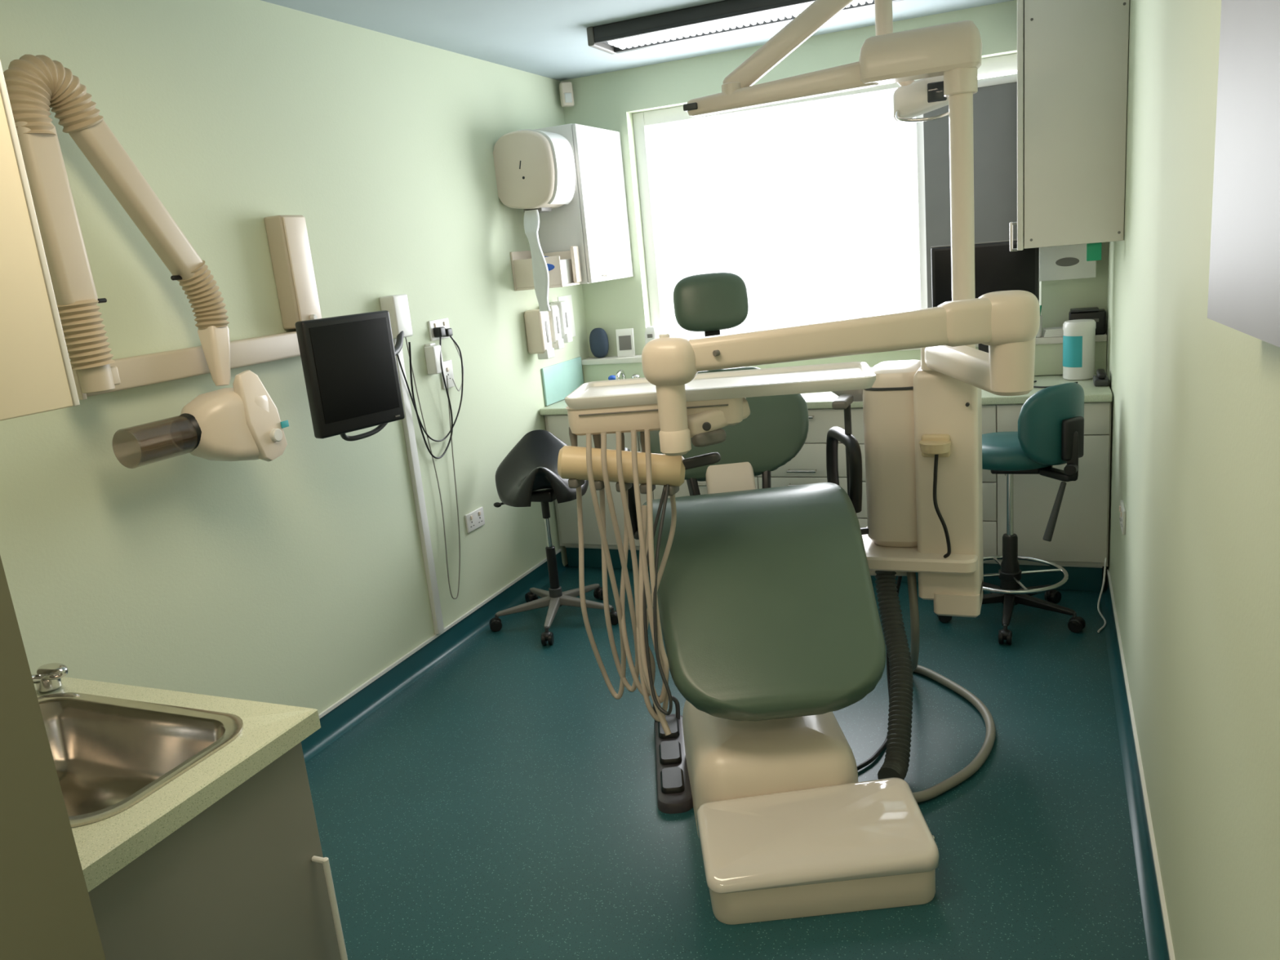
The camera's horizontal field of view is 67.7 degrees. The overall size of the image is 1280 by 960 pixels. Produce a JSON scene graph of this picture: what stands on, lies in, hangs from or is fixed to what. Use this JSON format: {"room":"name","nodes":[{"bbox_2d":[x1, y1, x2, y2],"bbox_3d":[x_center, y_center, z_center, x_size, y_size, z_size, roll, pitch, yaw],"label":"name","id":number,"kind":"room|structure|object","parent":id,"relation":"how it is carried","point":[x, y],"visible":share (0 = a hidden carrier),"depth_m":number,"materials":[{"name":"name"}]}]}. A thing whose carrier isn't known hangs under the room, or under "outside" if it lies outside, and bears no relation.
{"room":"dental clinic","nodes":[
{"label":"dental clinic","id":0,"kind":"room"},
{"bbox_2d":[0,555,106,959],"bbox_3d":[-1.374,0.187,1.298,1.364,2.589,1.170,0,15,23],"label":"wall","id":1,"kind":"structure","parent":0,"point":[46,913],"depth_m":1.12,"materials":[{"name":"paint"}]},
{"bbox_2d":[0,0,589,714],"bbox_3d":[-1.553,-0.141,2.740,0.100,2.589,6.564,0,15,23],"label":"wall","id":2,"kind":"structure","parent":0,"point":[297,578],"depth_m":3.30,"materials":[{"name":"green paint"}]},
{"bbox_2d":[0,60,79,421],"bbox_3d":[-1.328,-0.449,1.498,0.335,0.780,0.544,0,15,23],"label":"upper cabinet","id":3,"kind":"object","parent":2,"relation":"attached to","point":[37,376],"depth_m":1.67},
{"bbox_2d":[3,54,321,468],"bbox_3d":[-1.267,-0.625,2.889,0.304,1.135,1.071,0,15,23],"label":"dental x-ray machine","id":4,"kind":"object","parent":2,"relation":"attached to","point":[241,422],"visible":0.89,"depth_m":2.67,"materials":[{"name":"beige plastic"}]},
{"bbox_2d":[379,293,413,355],"bbox_3d":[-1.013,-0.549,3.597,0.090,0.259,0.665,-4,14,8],"label":"junction box","id":5,"kind":"object","parent":2,"relation":"attached to","point":[397,306],"depth_m":3.81,"materials":[{"name":"white plastic"}]},
{"bbox_2d":[393,338,444,634],"bbox_3d":[-0.937,0.045,4.034,0.022,1.285,0.045,0,15,23],"label":"duct","id":6,"kind":"object","parent":2,"relation":"attached to","point":[407,422],"visible":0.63,"depth_m":4.03,"materials":[{"name":"white plastic"}]},
{"bbox_2d":[423,342,444,374],"bbox_3d":[-0.886,-0.523,4.108,0.050,0.130,0.060,0,15,23],"label":"power adapter","id":7,"kind":"object","parent":2,"relation":"attached to","point":[432,352],"visible":1,"depth_m":4.09,"materials":[{"name":"white plastic"}]},
{"bbox_2d":[301,551,567,762],"bbox_3d":[-1.032,0.839,3.806,0.035,0.100,3.230,0,15,23],"label":"baseboard","id":8,"kind":"structure","parent":2,"relation":"attached to","point":[353,710],"depth_m":4.03,"materials":[{"name":"plastic"}]},
{"bbox_2d":[318,548,561,719],"bbox_3d":[-1.049,0.784,3.798,0.009,0.013,3.230,0,15,23],"label":"trim","id":9,"kind":"structure","parent":2,"relation":"attached to","point":[362,686],"depth_m":4.07,"materials":[{"name":"plastic"}]},
{"bbox_2d":[427,317,453,341],"bbox_3d":[-0.859,-0.659,4.171,0.050,0.086,0.146,0,15,23],"label":"wall socket","id":10,"kind":"object","parent":2,"relation":"attached to","point":[437,328],"visible":0.98,"depth_m":4.14,"materials":[{"name":"beige plastic"}]},
{"bbox_2d":[396,335,464,599],"bbox_3d":[-0.856,-0.041,4.138,0.067,1.184,0.549,-1,14,18],"label":"hanging cable","id":11,"kind":"object","parent":10,"relation":"hanging from","point":[412,397],"visible":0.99,"depth_m":4.18,"materials":[{"name":"black plastic"}]},
{"bbox_2d":[440,360,454,389],"bbox_3d":[-0.852,-0.468,4.233,0.015,0.120,0.086,0,15,23],"label":"wall socket","id":12,"kind":"object","parent":2,"relation":"attached to","point":[447,365],"visible":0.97,"depth_m":4.24,"materials":[{"name":"beige plastic"}]},
{"bbox_2d":[464,506,484,533],"bbox_3d":[-0.766,0.185,4.446,0.015,0.086,0.146,0,15,23],"label":"wall socket","id":13,"kind":"object","parent":2,"relation":"attached to","point":[475,519],"visible":1,"depth_m":4.44,"materials":[{"name":"beige plastic"}]},
{"bbox_2d":[493,128,575,311],"bbox_3d":[-0.490,-1.267,4.684,0.318,0.850,0.281,0,15,23],"label":"paper towel dispenser","id":14,"kind":"object","parent":2,"relation":"attached to","point":[535,170],"visible":1,"depth_m":4.57,"materials":[{"name":"beige plastic"}]},
{"bbox_2d":[523,207,551,213],"bbox_3d":[-0.501,-1.326,4.679,0.100,0.030,0.110,0,15,23],"label":"outlet","id":15,"kind":"object","parent":14,"relation":"attached to","point":[539,210],"depth_m":4.64,"materials":[{"name":"grey plastic"}]},
{"bbox_2d":[524,309,555,359],"bbox_3d":[-0.515,-0.747,4.898,0.110,0.250,0.100,0,15,23],"label":"soap dispenser","id":16,"kind":"object","parent":2,"relation":"attached to","point":[537,325],"visible":0.94,"depth_m":4.86,"materials":[{"name":"beige plastic"}]},
{"bbox_2d":[510,245,582,290],"bbox_3d":[-0.469,-1.060,4.783,0.282,0.190,0.203,0,15,23],"label":"holder","id":17,"kind":"object","parent":2,"relation":"attached to","point":[563,267],"visible":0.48,"depth_m":4.74,"materials":[{"name":"beige plastic"}]},
{"bbox_2d":[516,282,580,290],"bbox_3d":[-0.460,-0.974,4.805,0.258,0.012,0.200,0,15,23],"label":"shelf","id":18,"kind":"object","parent":17,"relation":"attached to","point":[526,286],"depth_m":4.73,"materials":[{"name":"beige plastic"}]},
{"bbox_2d":[538,304,564,349],"bbox_3d":[-0.466,-0.805,5.032,0.095,0.230,0.085,0,15,23],"label":"soap dispenser","id":19,"kind":"object","parent":2,"relation":"attached to","point":[557,343],"visible":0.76,"depth_m":5.00,"materials":[{"name":"grey plastic"}]},
{"bbox_2d":[549,300,572,342],"bbox_3d":[-0.425,-0.849,5.134,0.090,0.220,0.080,0,15,23],"label":"soap dispenser","id":20,"kind":"object","parent":2,"relation":"attached to","point":[566,335],"visible":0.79,"depth_m":5.10,"materials":[{"name":"grey plastic"}]},
{"bbox_2d":[541,356,583,405],"bbox_3d":[-0.419,-0.547,5.250,0.012,0.199,0.460,0,15,23],"label":"panel","id":21,"kind":"object","parent":2,"relation":"attached to","point":[560,380],"visible":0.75,"depth_m":5.21,"materials":[{"name":"teal glass"}]},
{"bbox_2d":[557,294,575,337],"bbox_3d":[-0.405,-0.903,5.289,0.003,0.230,0.160,0,15,23],"label":"notice","id":22,"kind":"object","parent":2,"relation":"attached to","point":[567,299],"visible":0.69,"depth_m":5.32,"materials":[{"name":"paper"}]},
{"bbox_2d":[533,123,633,284],"bbox_3d":[-0.314,-1.438,5.051,0.352,0.770,0.552,0,15,23],"label":"upper cabinet","id":23,"kind":"object","parent":2,"relation":"attached to","point":[595,220],"visible":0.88,"depth_m":4.87,"materials":[{"name":"metal"}]},
{"bbox_2d":[295,310,404,440],"bbox_3d":[-0.992,-0.350,3.283,0.125,0.426,0.391,5,17,37],"label":"wall monitor","id":24,"kind":"object","parent":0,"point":[349,366],"visible":1,"depth_m":3.21,"materials":[{"name":"black plastic"}]},
{"bbox_2d":[261,0,1013,80],"bbox_3d":[-0.368,-1.447,1.922,2.906,0.100,6.664,0,15,23],"label":"ceiling","id":25,"kind":"structure","parent":0,"point":[548,38],"depth_m":4.01,"materials":[{"name":"paint"}]},
{"bbox_2d":[586,0,902,54],"bbox_3d":[0.493,-1.909,3.882,1.460,0.074,0.250,0,15,23],"label":"ceiling light","id":26,"kind":"object","parent":25,"relation":"attached to","point":[726,16],"depth_m":3.93,"materials":[{"name":"white plastic"}]},
{"bbox_2d":[305,564,1148,959],"bbox_3d":[-0.119,1.157,2.546,2.906,0.100,6.664,0,15,23],"label":"floor","id":27,"kind":"structure","parent":0,"point":[502,804],"depth_m":2.89,"materials":[{"name":"teal plastic"}]},
{"bbox_2d":[33,676,347,959],"bbox_3d":[-0.987,0.914,1.738,0.753,0.905,0.550,0,15,23],"label":"base cabinet","id":28,"kind":"object","parent":27,"relation":"on","point":[192,817],"visible":0.67,"depth_m":1.65,"materials":[{"name":"laminate"}]},
{"bbox_2d":[33,676,320,892],"bbox_3d":[-1.030,0.499,1.641,0.744,0.038,0.550,0,15,23],"label":"countertop","id":29,"kind":"structure","parent":28,"relation":"on","point":[104,846],"depth_m":1.55,"materials":[{"name":"beige laminate"}]},
{"bbox_2d":[31,662,68,693],"bbox_3d":[-1.200,0.408,1.891,0.078,0.054,0.126,0,15,23],"label":"tap","id":30,"kind":"object","parent":29,"relation":"on","point":[47,678],"visible":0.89,"depth_m":1.91,"materials":[{"name":"silver metal"}]},
{"bbox_2d":[488,429,618,645],"bbox_3d":[-0.402,0.233,4.405,0.597,0.880,0.627,0,15,23],"label":"stool","id":31,"kind":"object","parent":27,"relation":"on","point":[528,473],"visible":0.94,"depth_m":4.40,"materials":[{"name":"grey plastic"}]},
{"bbox_2d":[489,617,501,625],"bbox_3d":[-0.671,0.661,4.447,0.052,0.040,0.052,0,15,23],"label":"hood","id":32,"kind":"object","parent":31,"relation":"attached to","point":[495,620],"depth_m":4.43,"materials":[{"name":"black plastic"}]},
{"bbox_2d":[526,591,535,599],"bbox_3d":[-0.540,0.575,4.754,0.052,0.040,0.052,0,15,23],"label":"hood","id":33,"kind":"object","parent":31,"relation":"attached to","point":[530,595],"depth_m":4.73,"materials":[{"name":"black plastic"}]},
{"bbox_2d":[542,631,552,640],"bbox_3d":[-0.410,0.690,4.224,0.052,0.040,0.052,0,15,23],"label":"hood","id":34,"kind":"object","parent":31,"relation":"attached to","point":[547,635],"depth_m":4.20,"materials":[{"name":"black plastic"}]},
{"bbox_2d":[595,586,602,595],"bbox_3d":[-0.198,0.551,4.720,0.052,0.040,0.052,0,15,23],"label":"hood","id":35,"kind":"object","parent":31,"relation":"attached to","point":[598,590],"depth_m":4.70,"materials":[{"name":"black plastic"}]},
{"bbox_2d":[609,610,617,618],"bbox_3d":[-0.118,0.622,4.393,0.052,0.040,0.052,0,15,23],"label":"hood","id":36,"kind":"object","parent":31,"relation":"attached to","point":[613,614],"depth_m":4.37,"materials":[{"name":"black plastic"}]},
{"bbox_2d":[624,271,939,924],"bbox_3d":[0.362,0.146,3.028,0.814,1.545,1.701,-6,13,-1],"label":"dental chair","id":37,"kind":"object","parent":27,"relation":"on","point":[771,624],"visible":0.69,"depth_m":2.69,"materials":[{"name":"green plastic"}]},
{"bbox_2d":[638,366,808,481],"bbox_3d":[0.316,-0.213,3.636,0.650,0.412,0.204,-6,13,-1],"label":"backrest cushion","id":38,"kind":"object","parent":37,"relation":"on","point":[775,429],"depth_m":3.58,"materials":[{"name":"green leather"}]},
{"bbox_2d":[539,373,1112,591],"bbox_3d":[0.857,0.003,4.818,2.694,0.898,0.561,0,15,23],"label":"base cabinet","id":39,"kind":"object","parent":27,"relation":"on","point":[1079,543],"visible":0.31,"depth_m":4.26,"materials":[{"name":"white laminate"}]},
{"bbox_2d":[539,373,1112,415],"bbox_3d":[0.818,-0.416,4.720,2.694,0.034,0.555,0,15,23],"label":"countertop","id":40,"kind":"structure","parent":39,"relation":"on","point":[1092,393],"depth_m":4.31,"materials":[{"name":"white laminate"}]},
{"bbox_2d":[608,369,639,380],"bbox_3d":[-0.113,-0.530,5.184,0.188,0.142,0.197,0,15,23],"label":"tap","id":41,"kind":"object","parent":40,"relation":"on","point":[620,372],"visible":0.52,"depth_m":5.20,"materials":[{"name":"silver metal"}]},
{"bbox_2d":[930,239,1039,352],"bbox_3d":[1.597,-0.771,4.425,0.460,0.646,0.160,0,15,23],"label":"computer monitor","id":42,"kind":"object","parent":40,"relation":"on","point":[997,268],"visible":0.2,"depth_m":4.33,"materials":[{"name":"black plastic"}]},
{"bbox_2d":[1033,380,1077,388],"bbox_3d":[1.817,-0.426,4.262,0.155,0.009,0.206,-17,18,-40],"label":"cable","id":43,"kind":"object","parent":40,"relation":"on","point":[1042,387],"visible":0.28,"depth_m":4.21,"materials":[{"name":"black plastic"}]},
{"bbox_2d":[1062,319,1096,380],"bbox_3d":[1.998,-0.595,4.347,0.136,0.266,0.136,0,15,23],"label":"tub","id":44,"kind":"object","parent":40,"relation":"on","point":[1079,335],"visible":0.99,"depth_m":4.30,"materials":[{"name":"white plastic"}]},
{"bbox_2d":[1093,368,1109,386],"bbox_3d":[2.017,-0.449,4.178,0.060,0.059,0.140,0,15,23],"label":"desk telephone","id":45,"kind":"object","parent":40,"relation":"on","point":[1101,379],"visible":1,"depth_m":4.12,"materials":[{"name":"black plastic"}]},
{"bbox_2d":[831,360,995,802],"bbox_3d":[0.916,0.244,3.170,0.542,1.193,1.094,-3,14,9],"label":"dental cuspidor unit","id":46,"kind":"object","parent":27,"relation":"on","point":[922,429],"visible":0.94,"depth_m":3.18,"materials":[{"name":"beige plastic"}]},
{"bbox_2d":[557,289,1039,735],"bbox_3d":[0.430,0.065,2.835,1.315,1.135,0.626,-7,14,-7],"label":"dental delivery unit","id":47,"kind":"object","parent":46,"relation":"attached to","point":[672,398],"visible":1,"depth_m":2.63,"materials":[{"name":"beige plastic"}]},
{"bbox_2d":[564,361,875,409],"bbox_3d":[0.230,-0.274,2.770,0.860,0.038,0.340,-3,14,9],"label":"tray","id":48,"kind":"object","parent":47,"relation":"on","point":[721,388],"depth_m":2.67,"materials":[{"name":"white plastic"}]},
{"bbox_2d":[683,0,982,348],"bbox_3d":[0.660,-1.062,3.250,0.963,1.344,0.286,0,15,23],"label":"light","id":49,"kind":"object","parent":46,"relation":"on","point":[945,59],"visible":0.99,"depth_m":3.06,"materials":[{"name":"beige plastic"}]},
{"bbox_2d":[831,367,872,401],"bbox_3d":[0.794,-0.338,3.464,0.280,0.100,0.280,0,15,23],"label":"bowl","id":50,"kind":"object","parent":46,"relation":"on","point":[857,394],"depth_m":3.39,"materials":[{"name":"white ceramic"}]},
{"bbox_2d":[937,382,1085,644],"bbox_3d":[1.511,0.100,3.906,0.599,1.015,0.571,0,15,23],"label":"stool","id":51,"kind":"object","parent":27,"relation":"on","point":[1051,432],"visible":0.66,"depth_m":3.70,"materials":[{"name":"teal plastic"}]},
{"bbox_2d":[1000,629,1012,639],"bbox_3d":[1.453,0.614,3.799,0.052,0.040,0.052,0,15,23],"label":"caster wheel","id":52,"kind":"object","parent":51,"relation":"attached to","point":[1006,634],"depth_m":3.78,"materials":[{"name":"black plastic"}]},
{"bbox_2d":[982,431,1050,471],"bbox_3d":[1.500,-0.121,3.874,0.396,0.100,0.396,0,15,23],"label":"seat cushion","id":53,"kind":"object","parent":51,"relation":"on","point":[1001,451],"depth_m":3.72,"materials":[{"name":"teal leather"}]},
{"bbox_2d":[1017,382,1084,465],"bbox_3d":[1.609,-0.216,3.667,0.330,0.310,0.097,-12,15,-24],"label":"backrest cushion","id":54,"kind":"object","parent":51,"relation":"on","point":[1051,421],"depth_m":3.61,"materials":[{"name":"teal leather"}]},
{"bbox_2d":[1046,589,1058,598],"bbox_3d":[1.796,0.495,4.157,0.052,0.040,0.052,0,15,23],"label":"caster wheel","id":55,"kind":"object","parent":51,"relation":"attached to","point":[1053,593],"depth_m":4.14,"materials":[{"name":"black plastic"}]},
{"bbox_2d":[1069,616,1083,626],"bbox_3d":[1.760,0.572,3.853,0.052,0.040,0.052,0,15,23],"label":"caster wheel","id":56,"kind":"object","parent":51,"relation":"attached to","point":[1074,620],"depth_m":3.84,"materials":[{"name":"black plastic"}]},
{"bbox_2d":[1097,557,1106,632],"bbox_3d":[1.911,0.471,3.949,0.034,0.202,0.356,1,15,25],"label":"cable","id":57,"kind":"object","parent":27,"relation":"on","point":[1105,558],"visible":1,"depth_m":4.05,"materials":[{"name":"white plastic"}]},
{"bbox_2d":[560,0,1108,376],"bbox_3d":[0.960,-0.933,5.044,2.706,2.589,0.150,0,15,23],"label":"wall","id":58,"kind":"structure","parent":0,"point":[609,100],"depth_m":4.97,"materials":[{"name":"green paint"}]},
{"bbox_2d":[559,81,574,106],"bbox_3d":[-0.398,-2.083,5.160,0.068,0.124,0.062,-11,14,-21],"label":"sensor","id":59,"kind":"object","parent":58,"relation":"attached to","point":[566,97],"visible":1,"depth_m":5.14,"materials":[{"name":"beige plastic"}]},
{"bbox_2d":[632,111,666,337],"bbox_3d":[0.058,-1.368,5.347,0.065,1.298,0.060,0,15,23],"label":"frame bar","id":60,"kind":"object","parent":58,"relation":"attached to","point":[642,141],"visible":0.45,"depth_m":5.31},
{"bbox_2d":[643,53,1017,126],"bbox_3d":[0.926,-1.954,4.812,1.944,0.075,0.060,0,15,23],"label":"frame bar","id":61,"kind":"object","parent":58,"relation":"attached to","point":[1005,64],"visible":0.48,"depth_m":4.81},
{"bbox_2d":[581,332,1106,382],"bbox_3d":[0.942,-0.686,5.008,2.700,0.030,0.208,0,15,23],"label":"trim","id":62,"kind":"structure","parent":58,"relation":"attached to","point":[1059,340],"depth_m":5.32,"materials":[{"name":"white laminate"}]},
{"bbox_2d":[589,328,608,357],"bbox_3d":[-0.233,-0.782,5.447,0.110,0.170,0.070,0,15,23],"label":"ornament","id":63,"kind":"object","parent":62,"relation":"on","point":[598,339],"visible":1,"depth_m":5.42,"materials":[{"name":"blue ceramic"}]},
{"bbox_2d":[615,328,635,357],"bbox_3d":[-0.083,-0.773,5.379,0.100,0.154,0.024,-3,14,11],"label":"photo card","id":64,"kind":"object","parent":62,"relation":"on","point":[624,337],"visible":1,"depth_m":5.37,"materials":[{"name":"paper"}]},
{"bbox_2d":[618,335,631,350],"bbox_3d":[-0.084,-0.771,5.374,0.070,0.080,0.011,-3,14,11],"label":"print","id":65,"kind":"object","parent":64,"relation":"attached to","point":[624,341],"depth_m":5.37,"materials":[{"name":"grey paper"}]},
{"bbox_2d":[644,325,658,345],"bbox_3d":[0.068,-0.776,5.324,0.080,0.160,0.061,0,15,23],"label":"air freshener","id":66,"kind":"object","parent":62,"relation":"on","point":[651,333],"visible":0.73,"depth_m":5.29,"materials":[{"name":"white plastic"}]},
{"bbox_2d":[647,333,652,337],"bbox_3d":[0.055,-0.798,5.293,0.030,0.020,0.006,0,15,23],"label":"grille","id":67,"kind":"object","parent":66,"relation":"attached to","point":[649,335],"depth_m":5.29,"materials":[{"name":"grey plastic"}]},
{"bbox_2d":[1035,305,1042,337],"bbox_3d":[1.871,-0.753,4.531,0.068,0.150,0.068,0,15,23],"label":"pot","id":68,"kind":"object","parent":62,"relation":"on","point":[1039,334],"visible":0.26,"depth_m":4.51,"materials":[{"name":"white plastic"}]},
{"bbox_2d":[1043,326,1063,337],"bbox_3d":[1.960,-0.700,4.514,0.099,0.036,0.099,0,14,20],"label":"paper stack","id":69,"kind":"object","parent":62,"relation":"on","point":[1047,331],"visible":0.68,"depth_m":4.48,"materials":[{"name":"white paper"}]},
{"bbox_2d":[1068,306,1106,334],"bbox_3d":[2.086,-0.740,4.455,0.155,0.120,0.110,0,15,23],"label":"printer","id":70,"kind":"object","parent":62,"relation":"on","point":[1095,313],"visible":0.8,"depth_m":4.40,"materials":[{"name":"black plastic"}]},
{"bbox_2d":[1070,306,1099,312],"bbox_3d":[2.067,-0.792,4.442,0.120,0.010,0.100,0,15,23],"label":"tray","id":71,"kind":"object","parent":70,"relation":"on","point":[1094,309],"depth_m":4.41,"materials":[{"name":"grey plastic"}]},
{"bbox_2d":[923,73,1039,307],"bbox_3d":[1.644,-1.303,4.614,0.530,1.188,0.036,0,15,23],"label":"roller blind","id":72,"kind":"object","parent":58,"relation":"attached to","point":[995,100],"visible":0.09,"depth_m":4.57,"materials":[{"name":"fabric"}]},
{"bbox_2d":[1039,281,1041,315],"bbox_3d":[1.897,-1.356,4.564,0.045,1.298,0.060,0,15,23],"label":"frame bar","id":73,"kind":"object","parent":58,"relation":"attached to","point":[1040,282],"visible":0.02,"depth_m":4.64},
{"bbox_2d":[1039,243,1096,281],"bbox_3d":[1.988,-1.014,4.444,0.240,0.155,0.093,0,15,23],"label":"glove box","id":74,"kind":"object","parent":58,"relation":"attached to","point":[1068,261],"visible":0.94,"depth_m":4.41,"materials":[{"name":"cardboard"}]},
{"bbox_2d":[1105,0,1279,959],"bbox_3d":[1.028,-0.124,1.639,0.100,2.589,6.564,0,15,23],"label":"wall","id":75,"kind":"structure","parent":0,"point":[1194,571],"depth_m":1.81,"materials":[{"name":"green paint"}]},
{"bbox_2d":[1009,0,1129,251],"bbox_3d":[1.732,-1.427,3.900,0.390,0.906,1.047,0,15,23],"label":"upper cabinet","id":76,"kind":"object","parent":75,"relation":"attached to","point":[1073,55],"visible":1,"depth_m":3.43,"materials":[{"name":"white laminate"}]},
{"bbox_2d":[1086,242,1102,261],"bbox_3d":[1.684,-0.846,3.542,0.050,0.064,0.012,0,15,23],"label":"sign","id":77,"kind":"object","parent":76,"relation":"attached to","point":[1093,250],"visible":0.98,"depth_m":3.54,"materials":[{"name":"green plastic"}]},
{"bbox_2d":[1119,500,1125,534],"bbox_3d":[1.708,0.131,3.384,0.015,0.086,0.146,0,15,23],"label":"wall socket","id":78,"kind":"object","parent":75,"relation":"attached to","point":[1122,508],"visible":1,"depth_m":3.34,"materials":[{"name":"beige plastic"}]},
{"bbox_2d":[1100,579,1168,959],"bbox_3d":[0.955,1.164,1.659,0.035,0.100,5.700,0,15,23],"label":"baseboard","id":79,"kind":"structure","parent":75,"relation":"attached to","point":[1156,940],"depth_m":2.68,"materials":[{"name":"plastic"}]},
{"bbox_2d":[1106,569,1175,959],"bbox_3d":[0.962,1.109,1.641,0.009,0.013,5.700,0,15,23],"label":"trim","id":80,"kind":"structure","parent":75,"relation":"attached to","point":[1165,917],"depth_m":2.55,"materials":[{"name":"plastic"}]},
{"bbox_2d":[1207,0,1279,347],"bbox_3d":[0.587,-0.531,0.804,0.062,0.853,0.745,0,15,23],"label":"panel","id":81,"kind":"object","parent":75,"relation":"attached to","point":[1244,287],"visible":1,"depth_m":1.06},
{"bbox_3d":[1.040,-0.758,5.098,1.944,0.050,0.060,0,15,23],"label":"frame bar","id":82,"kind":"object","parent":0,"visible":0},
{"bbox_2d":[915,114,927,308],"bbox_3d":[1.418,-1.347,4.771,0.050,1.173,0.050,0,15,23],"label":"frame bar","id":83,"kind":"object","parent":82,"relation":"attached to","point":[919,125],"visible":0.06,"depth_m":4.75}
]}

